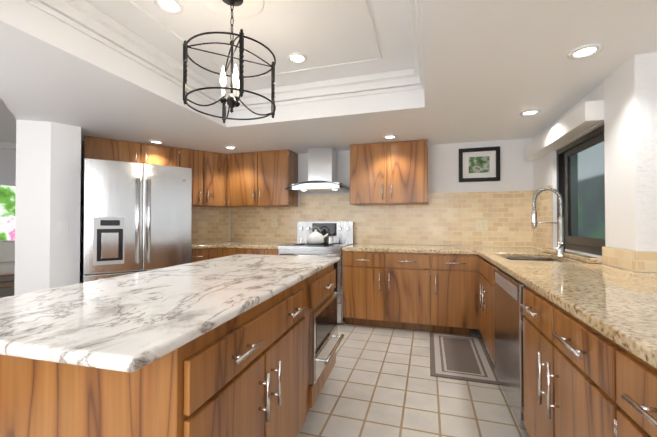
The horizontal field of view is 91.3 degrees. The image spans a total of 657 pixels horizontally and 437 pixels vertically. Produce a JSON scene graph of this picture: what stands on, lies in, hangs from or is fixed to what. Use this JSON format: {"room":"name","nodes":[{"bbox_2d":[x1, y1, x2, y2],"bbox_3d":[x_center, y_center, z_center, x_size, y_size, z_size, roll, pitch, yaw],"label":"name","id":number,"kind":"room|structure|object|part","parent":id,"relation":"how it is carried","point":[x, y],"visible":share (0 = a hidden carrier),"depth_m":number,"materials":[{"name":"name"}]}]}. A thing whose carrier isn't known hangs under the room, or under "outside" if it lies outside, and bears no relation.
{"room":"kitchen","nodes":[
{"label":"kitchen","id":0,"kind":"room"},
{"bbox_2d":[0,276,14,297],"bbox_3d":[-5.608,1.187,4.066,8.554,0.004,13.300,0,-1,17],"label":"floor","id":1,"kind":"structure","parent":0,"point":[5,292],"depth_m":5.52,"materials":[{"name":"grey"}]},
{"bbox_2d":[0,242,14,288],"bbox_3d":[-5.383,0.803,5.226,0.722,0.801,0.754,-1,-1,44],"label":"rattan chair","id":2,"kind":"object","parent":1,"relation":"on","point":[7,257],"depth_m":5.40,"materials":[{"name":"brown"}]},
{"bbox_3d":[-5.383,0.806,5.226,0.975,0.795,0.988,0,-1,17],"label":"frame","id":3,"kind":"part","parent":2,"relation":"part of","materials":[{"name":"brown wicker"}]},
{"bbox_2d":[0,148,15,276],"bbox_3d":[-6.854,-0.158,6.751,0.150,2.850,5.000,-1,-1,44],"label":"wall","id":4,"kind":"structure","parent":0,"point":[7,165],"depth_m":6.77,"materials":[{"name":"white paint"}]},
{"bbox_2d":[0,142,15,185],"bbox_3d":[-6.775,-1.143,6.685,0.069,0.878,5.000,-1,-1,44],"label":"trim","id":5,"kind":"structure","parent":4,"relation":"attached to","point":[4,145],"depth_m":6.72,"materials":[{"name":"white"}]},
{"bbox_2d":[14,120,81,294],"bbox_3d":[-2.813,0.154,3.330,0.837,2.140,0.812,0,-1,17],"label":"pillar","id":6,"kind":"structure","parent":0,"point":[48,196],"depth_m":2.97,"materials":[{"name":"white paint"}]},
{"bbox_2d":[81,141,221,282],"bbox_3d":[-2.325,-0.116,4.099,1.326,2.700,1.650,0,-1,17],"label":"wall","id":7,"kind":"structure","parent":0,"point":[82,204],"depth_m":3.68,"materials":[{"name":"white paint"}]},
{"bbox_2d":[84,136,179,166],"bbox_3d":[-2.331,-0.728,3.847,0.805,0.317,0.944,0,-1,17],"label":"upper cabinet","id":8,"kind":"object","parent":7,"relation":"attached to","point":[94,147],"depth_m":3.69,"materials":[{"name":"brown wood"}]},
{"bbox_2d":[180,148,227,206],"bbox_3d":[-1.699,-0.521,4.366,0.588,0.718,0.778,0,-1,17],"label":"upper cabinet","id":9,"kind":"object","parent":7,"relation":"attached to","point":[207,167],"depth_m":4.19,"materials":[{"name":"brown wood"}]},
{"bbox_2d":[192,207,228,241],"bbox_3d":[-1.753,0.076,4.460,0.753,0.500,0.009,1,-1,-37],"label":"backsplash","id":10,"kind":"structure","parent":7,"relation":"attached to","point":[210,224],"depth_m":4.52,"materials":[{"name":"tile"}]},
{"bbox_2d":[0,0,656,153],"bbox_3d":[-2.738,-1.312,3.994,14.300,0.850,12.000,0,-1,17],"label":"ceiling","id":11,"kind":"structure","parent":0,"point":[493,69],"depth_m":2.18,"materials":[{"name":"white paint"}]},
{"bbox_2d":[24,0,227,111],"bbox_3d":[-1.328,-1.136,1.986,0.075,0.148,2.436,0,-1,17],"label":"crown molding","id":12,"kind":"structure","parent":11,"relation":"attached to","point":[87,18],"depth_m":2.05,"materials":[{"name":"white"}]},
{"bbox_2d":[149,140,162,143],"bbox_3d":[-1.988,-0.884,3.705,0.148,0.013,0.148,0,-1,8],"label":"recessed light","id":13,"kind":"object","parent":11,"relation":"in","point":[151,141],"depth_m":3.69,"materials":[{"name":"white"}]},
{"bbox_2d":[154,0,183,13],"bbox_3d":[-0.899,-1.207,1.813,0.148,0.013,0.148,0,-1,-10],"label":"recessed light","id":14,"kind":"object","parent":11,"relation":"in","point":[177,7],"depth_m":1.82,"materials":[{"name":"white"}]},
{"bbox_2d":[126,0,230,77],"bbox_3d":[-1.068,-1.205,1.907,0.022,0.012,1.840,0,-1,17],"label":"crown molding","id":15,"kind":"structure","parent":11,"relation":"attached to","point":[129,1],"depth_m":2.05,"materials":[{"name":"white"}]},
{"bbox_2d":[183,0,275,122],"bbox_3d":[-0.528,-0.894,1.757,0.475,0.638,0.475,0,-1,17],"label":"pendant lantern","id":16,"kind":"object","parent":11,"relation":"hanging from","point":[232,100],"visible":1,"depth_m":1.73,"materials":[{"name":"black metal"}]},
{"bbox_2d":[224,146,236,148],"bbox_3d":[-1.219,-0.880,3.991,0.148,0.013,0.148,0,-1,8],"label":"recessed light","id":17,"kind":"object","parent":11,"relation":"in","point":[226,147],"depth_m":3.98,"materials":[{"name":"white"}]},
{"bbox_2d":[202,0,264,18],"bbox_3d":[-0.528,-1.204,1.761,0.350,0.019,0.350,0,-1,17],"label":"medallion","id":18,"kind":"object","parent":11,"relation":"attached to","point":[246,9],"visible":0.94,"depth_m":1.83,"materials":[{"name":"white"}]},
{"bbox_2d":[287,52,306,63],"bbox_3d":[-0.236,-1.200,2.403,0.148,0.013,0.148,0,-1,-10],"label":"recessed light","id":19,"kind":"object","parent":11,"relation":"in","point":[294,57],"depth_m":2.40,"materials":[{"name":"white"}]},
{"bbox_2d":[244,58,375,79],"bbox_3d":[-0.207,-1.197,2.589,1.200,0.012,0.028,0,-1,17],"label":"crown molding","id":20,"kind":"structure","parent":11,"relation":"attached to","point":[373,59],"depth_m":2.55,"materials":[{"name":"white"}]},
{"bbox_2d":[228,69,411,110],"bbox_3d":[-0.127,-1.126,2.848,1.680,0.148,0.081,0,-1,17],"label":"crown molding","id":21,"kind":"structure","parent":11,"relation":"attached to","point":[376,83],"depth_m":2.79,"materials":[{"name":"white"}]},
{"bbox_2d":[362,0,381,59],"bbox_3d":[0.124,-1.210,1.538,0.022,0.012,1.840,0,-1,17],"label":"crown molding","id":22,"kind":"structure","parent":11,"relation":"attached to","point":[365,4],"depth_m":2.02,"materials":[{"name":"white"}]},
{"bbox_2d":[383,134,396,138],"bbox_3d":[0.667,-0.886,3.491,0.148,0.013,0.148,0,-1,-28],"label":"recessed light","id":23,"kind":"object","parent":11,"relation":"in","point":[391,136],"depth_m":3.48,"materials":[{"name":"white"}]},
{"bbox_2d":[408,0,423,89],"bbox_3d":[0.384,-1.143,1.457,0.075,0.148,2.436,0,-1,17],"label":"crown molding","id":24,"kind":"structure","parent":11,"relation":"attached to","point":[415,6],"depth_m":2.04,"materials":[{"name":"white"}]},
{"bbox_2d":[520,109,540,115],"bbox_3d":[1.706,-0.896,2.720,0.148,0.013,0.148,0,-1,8],"label":"recessed light","id":25,"kind":"object","parent":11,"relation":"in","point":[529,112],"depth_m":2.72,"materials":[{"name":"white"}]},
{"bbox_2d":[568,43,602,59],"bbox_3d":[1.395,-0.908,1.749,0.148,0.013,0.148,0,-1,8],"label":"recessed light","id":26,"kind":"object","parent":11,"relation":"in","point":[587,50],"depth_m":1.74,"materials":[{"name":"white"}]},
{"bbox_2d":[229,138,533,257],"bbox_3d":[0.509,-0.115,4.185,4.238,2.700,0.172,0,-1,17],"label":"wall","id":27,"kind":"structure","parent":0,"point":[516,170],"depth_m":3.79,"materials":[{"name":"white paint"}]},
{"bbox_2d":[224,149,297,207],"bbox_3d":[-0.973,-0.521,4.390,1.073,0.718,0.315,0,-1,17],"label":"upper cabinet","id":28,"kind":"object","parent":27,"relation":"attached to","point":[251,179],"depth_m":4.22,"materials":[{"name":"brown wood"}]},
{"bbox_2d":[284,147,348,192],"bbox_3d":[-0.103,-0.617,4.027,0.752,0.534,0.496,0,-1,17],"label":"range hood","id":29,"kind":"object","parent":27,"relation":"attached to","point":[323,169],"visible":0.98,"depth_m":4.00,"materials":[{"name":"silver metal"}]},
{"bbox_3d":[-0.103,-0.401,4.024,0.752,0.093,0.494,0,-1,17],"label":"glass","id":30,"kind":"part","parent":29,"relation":"part of","materials":[{"name":"white"}]},
{"bbox_2d":[230,191,532,246],"bbox_3d":[0.414,-0.002,4.118,3.856,0.648,0.010,0,-1,17],"label":"backsplash","id":31,"kind":"structure","parent":27,"relation":"attached to","point":[444,218],"depth_m":3.92,"materials":[{"name":"tile"}]},
{"bbox_2d":[272,219,276,226],"bbox_3d":[-0.753,0.062,4.469,0.072,0.116,0.007,0,-1,17],"label":"electrical outlet plate","id":32,"kind":"object","parent":31,"relation":"attached to","point":[274,221],"depth_m":4.47,"materials":[{"name":"beige plastic"}]},
{"bbox_2d":[476,220,486,229],"bbox_3d":[1.758,0.079,3.691,0.118,0.116,0.009,0,-1,17],"label":"electrical outlet plate","id":33,"kind":"object","parent":31,"relation":"attached to","point":[481,224],"depth_m":3.69,"materials":[{"name":"beige plastic"}]},
{"bbox_2d":[349,139,427,205],"bbox_3d":[0.726,-0.528,3.865,0.898,0.718,0.315,0,-1,17],"label":"upper cabinet","id":34,"kind":"object","parent":27,"relation":"attached to","point":[390,173],"depth_m":3.71,"materials":[{"name":"brown wood"}]},
{"bbox_2d":[459,146,499,181],"bbox_3d":[1.737,-0.621,3.706,0.435,0.390,0.028,0,-1,17],"label":"picture frame","id":35,"kind":"object","parent":27,"relation":"attached to","point":[481,164],"visible":0.96,"depth_m":3.70,"materials":[{"name":"black wood"}]},
{"bbox_2d":[297,321,529,436],"bbox_3d":[-2.625,1.230,3.143,15.000,0.105,13.500,0,-1,17],"label":"floor","id":36,"kind":"structure","parent":0,"point":[381,382],"depth_m":2.09,"materials":[{"name":"white tile"}]},
{"bbox_2d":[83,158,191,282],"bbox_3d":[-2.028,0.343,3.408,0.905,1.765,0.961,1,-1,-37],"label":"fridge","id":37,"kind":"object","parent":36,"relation":"on","point":[137,217],"visible":0.69,"depth_m":3.03,"materials":[{"name":"silver metal"}]},
{"bbox_2d":[0,262,343,436],"bbox_3d":[-0.478,0.751,1.593,0.846,0.906,1.590,0,-1,14],"label":"kitchen island","id":38,"kind":"object","parent":36,"relation":"on","point":[241,345],"depth_m":0.88,"materials":[{"name":"wood"},{"name":"marble"},{"name":"steel"}]},
{"bbox_2d":[0,254,339,377],"bbox_3d":[-0.537,0.282,1.562,0.830,0.030,1.810,0,-1,14],"label":"island countertop","id":39,"kind":"structure","parent":38,"relation":"on","point":[124,325],"depth_m":0.91,"materials":[{"name":"white stone"}]},
{"bbox_2d":[309,292,343,384],"bbox_3d":[0.009,0.700,1.978,0.088,0.375,0.565,0,-1,14],"label":"microwave","id":40,"kind":"object","parent":38,"relation":"in","point":[324,341],"depth_m":1.85,"materials":[{"name":"silver metal"}]},
{"bbox_2d":[191,249,222,262],"bbox_3d":[-1.657,0.801,4.231,0.764,0.870,0.981,0,-1,17],"label":"base cabinet","id":41,"kind":"object","parent":36,"relation":"on","point":[201,251],"depth_m":3.86,"materials":[{"name":"brown wood"}]},
{"bbox_2d":[192,241,293,252],"bbox_3d":[-1.284,0.344,4.117,1.545,0.040,1.000,0,-1,17],"label":"countertop","id":42,"kind":"structure","parent":41,"relation":"on","point":[227,246],"depth_m":3.94,"materials":[{"name":"beige stone"}]},
{"bbox_2d":[227,249,278,255],"bbox_3d":[-0.814,0.800,4.154,0.671,0.870,0.640,0,-1,17],"label":"base cabinet","id":43,"kind":"object","parent":36,"relation":"on","point":[273,251],"depth_m":3.81,"materials":[{"name":"brown wood"}]},
{"bbox_2d":[278,222,353,322],"bbox_3d":[-0.136,0.599,3.904,0.760,1.125,0.706,0,-1,17],"label":"range","id":44,"kind":"object","parent":36,"relation":"on","point":[341,234],"visible":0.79,"depth_m":3.73,"materials":[{"name":"silver metal"}]},
{"bbox_3d":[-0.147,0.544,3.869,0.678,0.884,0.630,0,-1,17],"label":"handle","id":45,"kind":"part","parent":44,"relation":"part of","materials":[{"name":"silver metal"}]},
{"bbox_2d":[300,237,331,243],"bbox_3d":[-0.153,0.270,3.971,0.418,0.088,0.047,0,-1,17],"label":"shakers","id":46,"kind":"object","parent":44,"relation":"on","point":[302,240],"visible":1,"depth_m":4.00,"materials":[{"name":"white ceramic"}]},
{"bbox_2d":[307,226,327,243],"bbox_3d":[-0.135,0.206,4.008,0.278,0.216,0.224,0,-1,17],"label":"kettle","id":47,"kind":"object","parent":44,"relation":"on","point":[315,237],"visible":1,"depth_m":3.94,"materials":[{"name":"white ceramic"}]},
{"bbox_2d":[342,244,473,335],"bbox_3d":[0.886,0.772,3.610,1.350,0.909,0.674,0,-1,17],"label":"base cabinet","id":48,"kind":"object","parent":36,"relation":"on","point":[426,288],"depth_m":3.32,"materials":[{"name":"brown wood"}]},
{"bbox_2d":[430,332,499,384],"bbox_3d":[1.128,1.166,2.768,0.483,0.011,0.970,0,-1,17],"label":"mat","id":49,"kind":"object","parent":36,"relation":"on","point":[461,357],"visible":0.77,"depth_m":2.64,"materials":[{"name":"fabric"}]},
{"bbox_2d":[470,187,656,436],"bbox_3d":[1.544,0.463,1.165,1.356,1.466,4.964,0,-1,17],"label":"base cabinet","id":50,"kind":"object","parent":36,"relation":"on","point":[570,339],"depth_m":1.26,"materials":[{"name":"brown wood"}]},
{"bbox_2d":[342,244,656,368],"bbox_3d":[0.900,0.293,1.367,2.709,0.075,4.966,0,-1,17],"label":"countertop","id":51,"kind":"structure","parent":50,"relation":"on","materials":[{"name":"stone"}]},
{"bbox_2d":[507,258,555,260],"bbox_3d":[1.624,0.436,2.556,0.454,0.178,0.594,0,-1,17],"label":"sink","id":52,"kind":"object","parent":51,"relation":"in","point":[530,259],"depth_m":2.80,"materials":[{"name":"silver metal"}]},
{"bbox_2d":[494,267,525,429],"bbox_3d":[1.369,0.721,1.904,0.583,0.752,0.670,0,-1,17],"label":"dishwasher","id":53,"kind":"object","parent":50,"relation":"in","point":[508,290],"depth_m":1.86,"materials":[{"name":"silver metal"}]},
{"bbox_2d":[531,187,564,256],"bbox_3d":[1.762,0.025,2.568,0.260,0.559,0.154,0,-1,17],"label":"faucet","id":54,"kind":"object","parent":50,"relation":"on","point":[560,222],"depth_m":2.58,"materials":[{"name":"silver metal"}]},
{"bbox_2d":[533,82,605,264],"bbox_3d":[2.140,-0.132,2.794,0.200,2.700,1.524,0,-1,17],"label":"wall","id":55,"kind":"structure","parent":0,"point":[545,170],"depth_m":3.00,"materials":[{"name":"white paint"}]},
{"bbox_2d":[525,100,603,159],"bbox_3d":[1.971,-0.706,2.793,0.112,0.132,1.400,0,-1,17],"label":"blind valance","id":56,"kind":"object","parent":55,"relation":"attached to","point":[584,117],"visible":0.85,"depth_m":2.44,"materials":[{"name":"white"}]},
{"bbox_2d":[556,125,605,255],"bbox_3d":[2.018,-0.188,2.534,0.060,0.899,0.948,0,-1,17],"label":"kitchen window","id":57,"kind":"structure","parent":55,"relation":"in","point":[580,162],"depth_m":2.52,"materials":[{"name":"black"}]},
{"bbox_3d":[1.994,-0.189,2.458,0.004,0.809,0.698,0,-1,17],"label":"glass","id":58,"kind":"part","parent":57,"relation":"part of","materials":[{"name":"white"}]},
{"bbox_2d":[533,185,637,271],"bbox_3d":[1.982,-0.007,2.659,0.022,0.623,1.851,0,-1,17],"label":"backsplash","id":59,"kind":"structure","parent":55,"relation":"attached to","point":[543,238],"depth_m":3.06,"materials":[{"name":"tile"}]},
{"bbox_2d":[604,52,656,272],"bbox_3d":[2.787,-0.147,1.625,2.154,2.700,0.328,0,-1,17],"label":"wall pier","id":60,"kind":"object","parent":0,"point":[630,121],"visible":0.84,"depth_m":1.82,"materials":[{"name":"white paint"}]},
{"bbox_2d":[632,251,656,271],"bbox_3d":[2.029,0.235,1.676,0.715,0.113,0.010,0,-1,17],"label":"backsplash","id":61,"kind":"structure","parent":60,"relation":"attached to","point":[647,261],"depth_m":1.76,"materials":[{"name":"tile"}]},
{"label":"outside","id":62,"kind":"structure","parent":0,"visible":0},
{"bbox_2d":[0,185,15,240],"bbox_3d":[-7.925,-0.221,7.802,0.050,4.000,6.000,-1,-1,44],"label":"living room window","id":63,"kind":"structure","parent":62,"point":[7,212],"depth_m":7.85,"materials":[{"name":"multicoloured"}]}
]}

